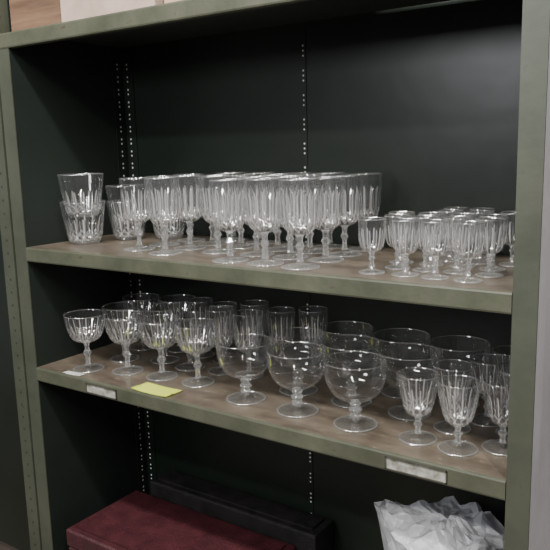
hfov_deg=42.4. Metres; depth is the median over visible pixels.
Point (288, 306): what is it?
bowl
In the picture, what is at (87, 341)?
bowl
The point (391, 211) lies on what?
bowl
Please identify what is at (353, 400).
bowl
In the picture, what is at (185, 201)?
bowl
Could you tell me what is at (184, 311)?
bowl
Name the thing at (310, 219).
bowl
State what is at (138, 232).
goblet
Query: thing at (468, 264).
glass
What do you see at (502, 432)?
wine glass
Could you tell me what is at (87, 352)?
coupe glass
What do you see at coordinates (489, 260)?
glass
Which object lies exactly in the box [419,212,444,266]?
glass
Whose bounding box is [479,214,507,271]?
glass
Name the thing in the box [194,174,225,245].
goblet
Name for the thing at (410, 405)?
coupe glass
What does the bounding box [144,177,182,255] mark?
goblet
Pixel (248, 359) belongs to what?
goblet
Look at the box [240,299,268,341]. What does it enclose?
bowl
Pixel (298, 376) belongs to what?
coupe glass
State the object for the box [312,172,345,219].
bowl
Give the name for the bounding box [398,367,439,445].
wine glass
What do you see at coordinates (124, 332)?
bowl
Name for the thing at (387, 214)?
bowl
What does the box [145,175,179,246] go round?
goblet
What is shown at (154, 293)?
bowl
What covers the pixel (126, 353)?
coupe glass
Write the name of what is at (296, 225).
goblet
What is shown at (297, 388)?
bowl
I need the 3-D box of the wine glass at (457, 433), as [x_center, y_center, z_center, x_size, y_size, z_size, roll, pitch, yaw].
[0.244,0.187,0.945,0.056,0.096,0.056,4,12,28]
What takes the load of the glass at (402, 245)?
on the shelving unit at (448, 101)
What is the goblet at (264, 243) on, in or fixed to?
on the shelving unit at (448, 101)
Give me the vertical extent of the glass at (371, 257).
0.075 m
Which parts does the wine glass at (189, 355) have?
stem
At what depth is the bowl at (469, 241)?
0.94 m
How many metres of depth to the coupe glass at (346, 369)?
1.22 m
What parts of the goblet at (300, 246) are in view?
stem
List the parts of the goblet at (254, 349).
stem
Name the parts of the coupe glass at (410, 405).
stem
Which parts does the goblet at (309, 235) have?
stem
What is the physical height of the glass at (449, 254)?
0.075 m
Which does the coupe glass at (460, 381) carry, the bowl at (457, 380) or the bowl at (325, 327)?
the bowl at (457, 380)
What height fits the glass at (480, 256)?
0.075 m
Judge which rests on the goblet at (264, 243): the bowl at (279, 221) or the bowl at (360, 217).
the bowl at (279, 221)
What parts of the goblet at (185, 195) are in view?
stem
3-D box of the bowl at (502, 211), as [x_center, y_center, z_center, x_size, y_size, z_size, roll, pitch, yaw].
[0.331,-0.064,0.986,0.037,0.047,0.037,5,12,33]
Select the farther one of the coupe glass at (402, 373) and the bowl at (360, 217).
the coupe glass at (402, 373)
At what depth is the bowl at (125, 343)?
1.31 m
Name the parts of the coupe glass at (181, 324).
stem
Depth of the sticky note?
1.22 m
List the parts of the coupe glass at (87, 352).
stem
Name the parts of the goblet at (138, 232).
stem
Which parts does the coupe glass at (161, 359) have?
stem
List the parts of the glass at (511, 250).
stem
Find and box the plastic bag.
[374,496,504,549]
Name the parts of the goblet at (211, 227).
stem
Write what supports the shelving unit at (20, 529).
on the floor
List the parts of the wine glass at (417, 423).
stem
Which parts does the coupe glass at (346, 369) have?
stem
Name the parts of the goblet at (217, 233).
stem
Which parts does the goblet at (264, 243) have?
stem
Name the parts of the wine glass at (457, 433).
stem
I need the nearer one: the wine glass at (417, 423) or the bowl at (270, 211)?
the wine glass at (417, 423)
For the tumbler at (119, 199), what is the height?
0.076 m
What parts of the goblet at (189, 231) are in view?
stem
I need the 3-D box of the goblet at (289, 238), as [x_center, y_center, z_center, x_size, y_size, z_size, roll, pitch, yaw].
[0.023,-0.090,1.104,0.058,0.128,0.058,2,11,20]
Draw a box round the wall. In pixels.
[0,541,18,549]
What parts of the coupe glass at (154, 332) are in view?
stem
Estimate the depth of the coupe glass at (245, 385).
1.15 m
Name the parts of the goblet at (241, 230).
stem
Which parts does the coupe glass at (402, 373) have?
stem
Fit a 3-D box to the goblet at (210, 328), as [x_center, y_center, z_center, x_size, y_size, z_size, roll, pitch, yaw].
[-0.147,0.104,1.409,0.052,0.114,0.052,2,11,19]
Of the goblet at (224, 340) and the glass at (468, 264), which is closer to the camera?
the glass at (468, 264)
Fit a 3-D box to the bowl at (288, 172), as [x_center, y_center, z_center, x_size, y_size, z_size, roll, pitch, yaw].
[0.039,-0.138,1.243,0.058,0.081,0.058,-3,10,-10]
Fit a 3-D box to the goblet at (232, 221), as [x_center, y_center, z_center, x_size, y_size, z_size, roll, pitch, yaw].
[-0.080,-0.129,1.337,0.058,0.128,0.058,3,11,22]
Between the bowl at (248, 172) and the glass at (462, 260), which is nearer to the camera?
the glass at (462, 260)
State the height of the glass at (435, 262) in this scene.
0.075 m
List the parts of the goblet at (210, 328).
stem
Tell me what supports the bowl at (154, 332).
on the coupe glass at (154, 332)
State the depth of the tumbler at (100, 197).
1.35 m
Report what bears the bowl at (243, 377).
on the coupe glass at (245, 385)
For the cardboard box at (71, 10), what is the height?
0.143 m
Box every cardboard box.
[60,0,163,21]
[164,0,179,2]
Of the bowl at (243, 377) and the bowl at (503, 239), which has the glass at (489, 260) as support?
the bowl at (503, 239)
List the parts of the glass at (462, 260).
stem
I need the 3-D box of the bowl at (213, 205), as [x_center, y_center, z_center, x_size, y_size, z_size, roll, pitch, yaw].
[-0.071,-0.106,1.085,0.057,0.080,0.057,-10,13,-39]
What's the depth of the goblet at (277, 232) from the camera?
1.19 m
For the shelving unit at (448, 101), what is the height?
1.919 m
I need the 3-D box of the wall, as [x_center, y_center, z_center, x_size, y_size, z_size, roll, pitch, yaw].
[0.195,-0.544,1.334,7.000,3.400,0.080,6,12,34]
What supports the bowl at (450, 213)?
on the glass at (462, 260)
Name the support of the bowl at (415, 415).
on the wine glass at (417, 423)
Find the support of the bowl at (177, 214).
on the goblet at (164, 235)
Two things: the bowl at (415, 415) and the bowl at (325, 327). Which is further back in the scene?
the bowl at (325, 327)
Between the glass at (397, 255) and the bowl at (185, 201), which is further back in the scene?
the bowl at (185, 201)
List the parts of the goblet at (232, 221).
stem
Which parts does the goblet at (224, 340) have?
stem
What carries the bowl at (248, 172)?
on the goblet at (259, 218)
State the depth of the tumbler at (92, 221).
1.36 m
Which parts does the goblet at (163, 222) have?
stem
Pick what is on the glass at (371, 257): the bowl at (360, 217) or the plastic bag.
the bowl at (360, 217)
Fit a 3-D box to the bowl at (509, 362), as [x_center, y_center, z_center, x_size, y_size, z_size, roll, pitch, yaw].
[0.337,0.160,0.987,0.056,0.062,0.056,3,11,24]
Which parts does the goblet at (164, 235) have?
stem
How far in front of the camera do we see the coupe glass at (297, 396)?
1.09 m
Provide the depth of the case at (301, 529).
1.40 m
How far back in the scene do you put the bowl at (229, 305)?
1.29 m
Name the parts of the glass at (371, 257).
stem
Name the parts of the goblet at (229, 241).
stem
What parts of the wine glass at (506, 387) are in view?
stem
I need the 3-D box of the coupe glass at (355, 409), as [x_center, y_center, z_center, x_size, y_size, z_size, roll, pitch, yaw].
[0.118,0.172,1.038,0.092,0.099,0.092,8,14,44]
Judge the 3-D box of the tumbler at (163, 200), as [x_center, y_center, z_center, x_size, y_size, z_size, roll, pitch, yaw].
[-0.210,-0.109,1.402,0.077,0.072,0.077,6,13,37]
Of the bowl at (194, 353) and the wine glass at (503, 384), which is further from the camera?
the bowl at (194, 353)
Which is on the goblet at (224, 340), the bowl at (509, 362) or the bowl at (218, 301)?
the bowl at (218, 301)
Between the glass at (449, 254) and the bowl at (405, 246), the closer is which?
the bowl at (405, 246)
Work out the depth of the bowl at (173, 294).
1.45 m
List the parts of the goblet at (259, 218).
stem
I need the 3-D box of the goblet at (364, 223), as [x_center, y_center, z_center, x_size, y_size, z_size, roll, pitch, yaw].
[0.148,-0.104,1.171,0.058,0.126,0.058,8,14,44]
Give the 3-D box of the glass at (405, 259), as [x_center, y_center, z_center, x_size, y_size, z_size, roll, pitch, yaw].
[0.172,-0.036,0.934,0.037,0.075,0.037,-5,11,-19]
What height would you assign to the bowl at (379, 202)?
0.081 m
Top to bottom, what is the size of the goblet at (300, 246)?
0.128 m
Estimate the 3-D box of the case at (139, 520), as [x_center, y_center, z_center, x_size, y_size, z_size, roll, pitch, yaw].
[-0.186,0.552,1.367,0.418,0.110,0.194,6,12,34]
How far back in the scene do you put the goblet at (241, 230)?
1.24 m
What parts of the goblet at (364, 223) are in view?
stem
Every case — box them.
[66,490,294,549]
[150,470,332,549]
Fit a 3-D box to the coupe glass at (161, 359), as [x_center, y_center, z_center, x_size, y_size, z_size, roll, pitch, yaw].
[-0.206,0.132,1.280,0.077,0.108,0.077,-1,10,4]
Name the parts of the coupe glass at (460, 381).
stem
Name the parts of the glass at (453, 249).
stem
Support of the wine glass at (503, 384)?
on the shelving unit at (448, 101)
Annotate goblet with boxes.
[119,177,155,251]
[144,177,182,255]
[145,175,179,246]
[170,175,206,250]
[172,173,205,242]
[186,297,214,358]
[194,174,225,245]
[198,175,235,254]
[205,305,236,375]
[209,178,248,263]
[210,301,238,361]
[216,172,248,241]
[222,174,255,249]
[232,309,263,376]
[237,176,273,256]
[240,299,269,365]
[243,177,283,266]
[244,172,275,244]
[259,173,294,251]
[267,306,294,368]
[270,175,308,260]
[278,178,319,270]
[280,172,313,246]
[291,174,326,254]
[298,305,328,372]
[306,176,343,262]
[312,172,345,249]
[326,174,361,257]
[347,173,381,251]
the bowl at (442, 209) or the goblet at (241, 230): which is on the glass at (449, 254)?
the bowl at (442, 209)
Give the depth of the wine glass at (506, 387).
1.09 m
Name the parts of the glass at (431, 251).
stem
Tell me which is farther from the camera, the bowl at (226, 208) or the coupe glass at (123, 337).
the coupe glass at (123, 337)
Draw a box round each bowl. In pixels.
[63,309,105,342]
[101,301,140,333]
[103,310,145,344]
[119,177,151,223]
[122,293,158,322]
[137,314,180,349]
[142,302,181,334]
[144,177,178,225]
[145,175,176,219]
[158,294,196,324]
[170,175,203,221]
[172,173,202,216]
[172,311,203,349]
[173,318,217,354]
[186,297,212,335]
[194,174,225,218]
[198,175,232,224]
[205,305,234,348]
[209,178,245,231]
[210,301,236,339]
[216,172,246,213]
[216,333,272,378]
[222,174,255,220]
[232,309,261,352]
[237,176,272,226]
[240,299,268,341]
[243,177,282,232]
[244,172,275,217]
[259,173,292,222]
[266,341,325,390]
[267,306,294,348]
[270,175,306,227]
[270,327,324,370]
[278,178,318,235]
[280,172,312,218]
[291,174,326,223]
[298,305,327,349]
[306,176,343,230]
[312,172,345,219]
[319,321,372,363]
[322,334,379,381]
[323,351,386,402]
[326,174,361,225]
[347,173,381,221]
[358,217,385,251]
[373,328,429,372]
[379,343,440,392]
[384,214,411,247]
[389,211,414,243]
[391,218,419,253]
[398,367,439,416]
[412,215,439,249]
[419,212,444,244]
[421,219,450,256]
[430,335,490,382]
[433,359,473,406]
[437,209,463,241]
[437,374,480,426]
[443,206,467,237]
[443,216,471,251]
[450,213,476,246]
[454,220,484,258]
[467,210,494,243]
[469,207,494,239]
[469,353,508,400]
[476,217,505,253]
[479,214,507,248]
[482,374,508,425]
[492,345,509,387]
[496,362,509,409]
[500,211,514,245]
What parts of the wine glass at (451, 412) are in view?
stem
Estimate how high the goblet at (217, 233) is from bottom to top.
0.129 m
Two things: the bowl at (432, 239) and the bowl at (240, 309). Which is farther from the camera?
the bowl at (240, 309)
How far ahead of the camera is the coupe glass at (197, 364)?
1.24 m
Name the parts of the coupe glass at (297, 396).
stem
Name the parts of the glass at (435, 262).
stem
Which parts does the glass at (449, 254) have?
stem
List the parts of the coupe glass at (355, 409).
stem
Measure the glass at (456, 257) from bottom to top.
0.075 m
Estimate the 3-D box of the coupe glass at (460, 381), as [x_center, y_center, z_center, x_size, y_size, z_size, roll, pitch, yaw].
[0.289,0.154,1.112,0.092,0.099,0.092,7,13,38]
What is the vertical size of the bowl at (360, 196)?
0.080 m
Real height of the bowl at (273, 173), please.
0.082 m
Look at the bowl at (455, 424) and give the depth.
0.94 m
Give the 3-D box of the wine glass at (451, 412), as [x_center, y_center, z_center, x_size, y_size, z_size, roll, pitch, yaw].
[0.255,0.174,1.014,0.056,0.096,0.056,3,11,24]
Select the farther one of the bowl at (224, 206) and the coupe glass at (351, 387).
the bowl at (224, 206)
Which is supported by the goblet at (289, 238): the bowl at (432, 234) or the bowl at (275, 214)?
the bowl at (275, 214)
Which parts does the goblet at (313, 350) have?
stem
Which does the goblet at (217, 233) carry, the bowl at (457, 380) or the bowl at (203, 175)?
the bowl at (203, 175)
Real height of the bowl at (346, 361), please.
0.062 m
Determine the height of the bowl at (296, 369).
0.062 m
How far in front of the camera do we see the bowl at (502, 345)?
1.09 m
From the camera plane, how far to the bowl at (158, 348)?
1.27 m
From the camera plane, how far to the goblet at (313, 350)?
1.28 m
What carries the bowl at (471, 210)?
on the glass at (480, 256)
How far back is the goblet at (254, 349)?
1.34 m
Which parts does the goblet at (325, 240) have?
stem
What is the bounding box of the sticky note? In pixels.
[132,382,181,396]
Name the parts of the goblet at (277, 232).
stem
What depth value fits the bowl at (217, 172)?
1.33 m
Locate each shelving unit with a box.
[0,0,41,549]
[0,0,549,549]
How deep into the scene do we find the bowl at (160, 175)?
1.29 m
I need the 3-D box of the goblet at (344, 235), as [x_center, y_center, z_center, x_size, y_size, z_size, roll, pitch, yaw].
[0.110,-0.094,1.120,0.057,0.126,0.057,-1,10,2]
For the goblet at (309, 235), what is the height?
0.127 m
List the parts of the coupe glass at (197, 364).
stem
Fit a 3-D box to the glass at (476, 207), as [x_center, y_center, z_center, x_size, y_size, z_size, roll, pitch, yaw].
[0.308,-0.062,1.057,0.037,0.075,0.037,-10,13,-40]
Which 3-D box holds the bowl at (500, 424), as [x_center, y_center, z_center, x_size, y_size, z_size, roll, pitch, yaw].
[0.303,0.169,0.939,0.056,0.062,0.056,-2,10,-3]
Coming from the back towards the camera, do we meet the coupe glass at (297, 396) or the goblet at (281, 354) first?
the goblet at (281, 354)
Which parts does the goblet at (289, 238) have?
stem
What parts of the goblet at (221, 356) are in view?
stem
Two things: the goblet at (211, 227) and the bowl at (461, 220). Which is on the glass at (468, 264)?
the bowl at (461, 220)
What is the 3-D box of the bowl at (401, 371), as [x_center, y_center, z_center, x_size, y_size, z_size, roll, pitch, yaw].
[0.207,0.128,1.163,0.092,0.062,0.092,0,10,10]
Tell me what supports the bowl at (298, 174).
on the goblet at (309, 235)
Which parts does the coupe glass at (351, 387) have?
stem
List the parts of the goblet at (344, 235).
stem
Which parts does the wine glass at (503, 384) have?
stem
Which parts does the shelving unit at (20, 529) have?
panel, panel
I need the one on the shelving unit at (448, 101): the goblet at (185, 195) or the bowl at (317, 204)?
the goblet at (185, 195)
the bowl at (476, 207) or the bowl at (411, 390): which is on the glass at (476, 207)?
the bowl at (476, 207)
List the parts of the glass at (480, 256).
stem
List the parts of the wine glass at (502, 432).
stem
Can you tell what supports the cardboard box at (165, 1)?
on the shelving unit at (448, 101)
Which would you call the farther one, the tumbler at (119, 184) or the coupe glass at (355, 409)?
the tumbler at (119, 184)
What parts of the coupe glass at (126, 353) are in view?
stem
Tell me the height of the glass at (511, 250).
0.075 m
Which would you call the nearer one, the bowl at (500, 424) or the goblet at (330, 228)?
the bowl at (500, 424)
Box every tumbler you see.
[57,173,103,216]
[59,199,104,243]
[105,184,146,224]
[106,199,146,239]
[148,200,186,238]
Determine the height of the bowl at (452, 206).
0.047 m
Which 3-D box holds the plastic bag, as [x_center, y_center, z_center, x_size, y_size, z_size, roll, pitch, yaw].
[0.252,0.494,1.074,0.205,0.305,0.169,6,12,34]
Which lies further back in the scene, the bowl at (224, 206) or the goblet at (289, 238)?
the bowl at (224, 206)
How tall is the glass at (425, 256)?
0.075 m
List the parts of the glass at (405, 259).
stem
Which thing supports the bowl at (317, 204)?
on the goblet at (300, 246)
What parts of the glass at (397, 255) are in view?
stem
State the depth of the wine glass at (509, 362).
0.99 m
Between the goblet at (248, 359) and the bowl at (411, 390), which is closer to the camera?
the bowl at (411, 390)
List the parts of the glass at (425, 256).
stem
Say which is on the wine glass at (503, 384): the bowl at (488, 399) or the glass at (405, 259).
the bowl at (488, 399)
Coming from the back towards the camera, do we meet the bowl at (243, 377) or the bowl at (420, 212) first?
the bowl at (243, 377)
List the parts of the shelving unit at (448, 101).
post, panel, post, shelf, shelf, shelf, post, panel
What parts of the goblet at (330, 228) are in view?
stem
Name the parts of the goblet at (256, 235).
stem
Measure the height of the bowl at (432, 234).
0.047 m
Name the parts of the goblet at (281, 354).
stem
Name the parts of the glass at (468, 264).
stem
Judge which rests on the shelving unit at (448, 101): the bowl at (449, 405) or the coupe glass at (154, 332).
the coupe glass at (154, 332)
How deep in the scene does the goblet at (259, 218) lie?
1.29 m
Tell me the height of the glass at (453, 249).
0.075 m
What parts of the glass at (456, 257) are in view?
stem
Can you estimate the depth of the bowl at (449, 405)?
1.01 m
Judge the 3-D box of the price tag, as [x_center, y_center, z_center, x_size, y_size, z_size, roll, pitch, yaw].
[-0.374,0.183,1.319,0.045,0.001,0.014,5,12,31]
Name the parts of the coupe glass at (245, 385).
stem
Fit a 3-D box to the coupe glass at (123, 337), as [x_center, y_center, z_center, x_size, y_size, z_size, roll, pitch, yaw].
[-0.299,0.113,1.397,0.077,0.108,0.077,-1,10,2]
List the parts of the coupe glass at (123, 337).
stem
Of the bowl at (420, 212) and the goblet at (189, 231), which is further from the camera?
the goblet at (189, 231)
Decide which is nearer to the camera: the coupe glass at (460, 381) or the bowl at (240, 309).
the coupe glass at (460, 381)
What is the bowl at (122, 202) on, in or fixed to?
on the goblet at (138, 232)
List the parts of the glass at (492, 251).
stem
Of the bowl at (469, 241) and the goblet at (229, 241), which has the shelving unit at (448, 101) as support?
the goblet at (229, 241)
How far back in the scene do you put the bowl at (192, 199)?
1.34 m
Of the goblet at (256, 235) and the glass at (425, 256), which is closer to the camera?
the glass at (425, 256)
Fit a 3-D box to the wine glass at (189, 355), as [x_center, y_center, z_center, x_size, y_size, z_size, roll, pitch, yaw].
[-0.161,0.125,1.331,0.060,0.102,0.060,4,11,26]
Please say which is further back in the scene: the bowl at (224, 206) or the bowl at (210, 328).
the bowl at (210, 328)
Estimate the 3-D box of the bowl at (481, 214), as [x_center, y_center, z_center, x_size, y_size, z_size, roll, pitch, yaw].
[0.294,-0.058,0.955,0.037,0.047,0.037,-3,10,-10]
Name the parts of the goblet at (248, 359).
stem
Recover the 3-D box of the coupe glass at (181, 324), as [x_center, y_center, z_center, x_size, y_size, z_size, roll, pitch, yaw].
[-0.198,0.100,1.456,0.077,0.108,0.077,-6,11,-23]
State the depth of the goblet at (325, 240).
1.07 m
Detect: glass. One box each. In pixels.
[63,309,105,370]
[101,301,140,360]
[103,310,145,375]
[137,314,180,381]
[142,302,181,362]
[158,294,196,352]
[172,311,205,369]
[173,318,217,385]
[216,333,272,404]
[266,341,325,416]
[270,327,324,395]
[319,321,372,386]
[322,334,379,407]
[323,351,386,431]
[358,217,385,274]
[373,328,429,397]
[379,343,440,420]
[384,214,411,269]
[389,211,414,264]
[391,218,419,277]
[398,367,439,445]
[412,215,439,272]
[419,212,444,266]
[421,219,450,280]
[430,335,490,409]
[433,359,473,434]
[437,209,463,262]
[437,374,480,456]
[443,206,467,257]
[443,216,471,274]
[449,213,476,268]
[453,220,484,283]
[467,210,494,264]
[468,353,508,424]
[469,207,494,259]
[475,217,505,277]
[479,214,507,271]
[482,374,508,454]
[492,345,509,409]
[495,362,509,434]
[499,211,514,267]
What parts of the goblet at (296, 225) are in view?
stem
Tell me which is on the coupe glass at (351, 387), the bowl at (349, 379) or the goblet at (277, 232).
the bowl at (349, 379)
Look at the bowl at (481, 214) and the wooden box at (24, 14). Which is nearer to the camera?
the bowl at (481, 214)
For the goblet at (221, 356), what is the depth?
1.30 m
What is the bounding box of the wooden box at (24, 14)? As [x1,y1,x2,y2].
[9,0,61,30]

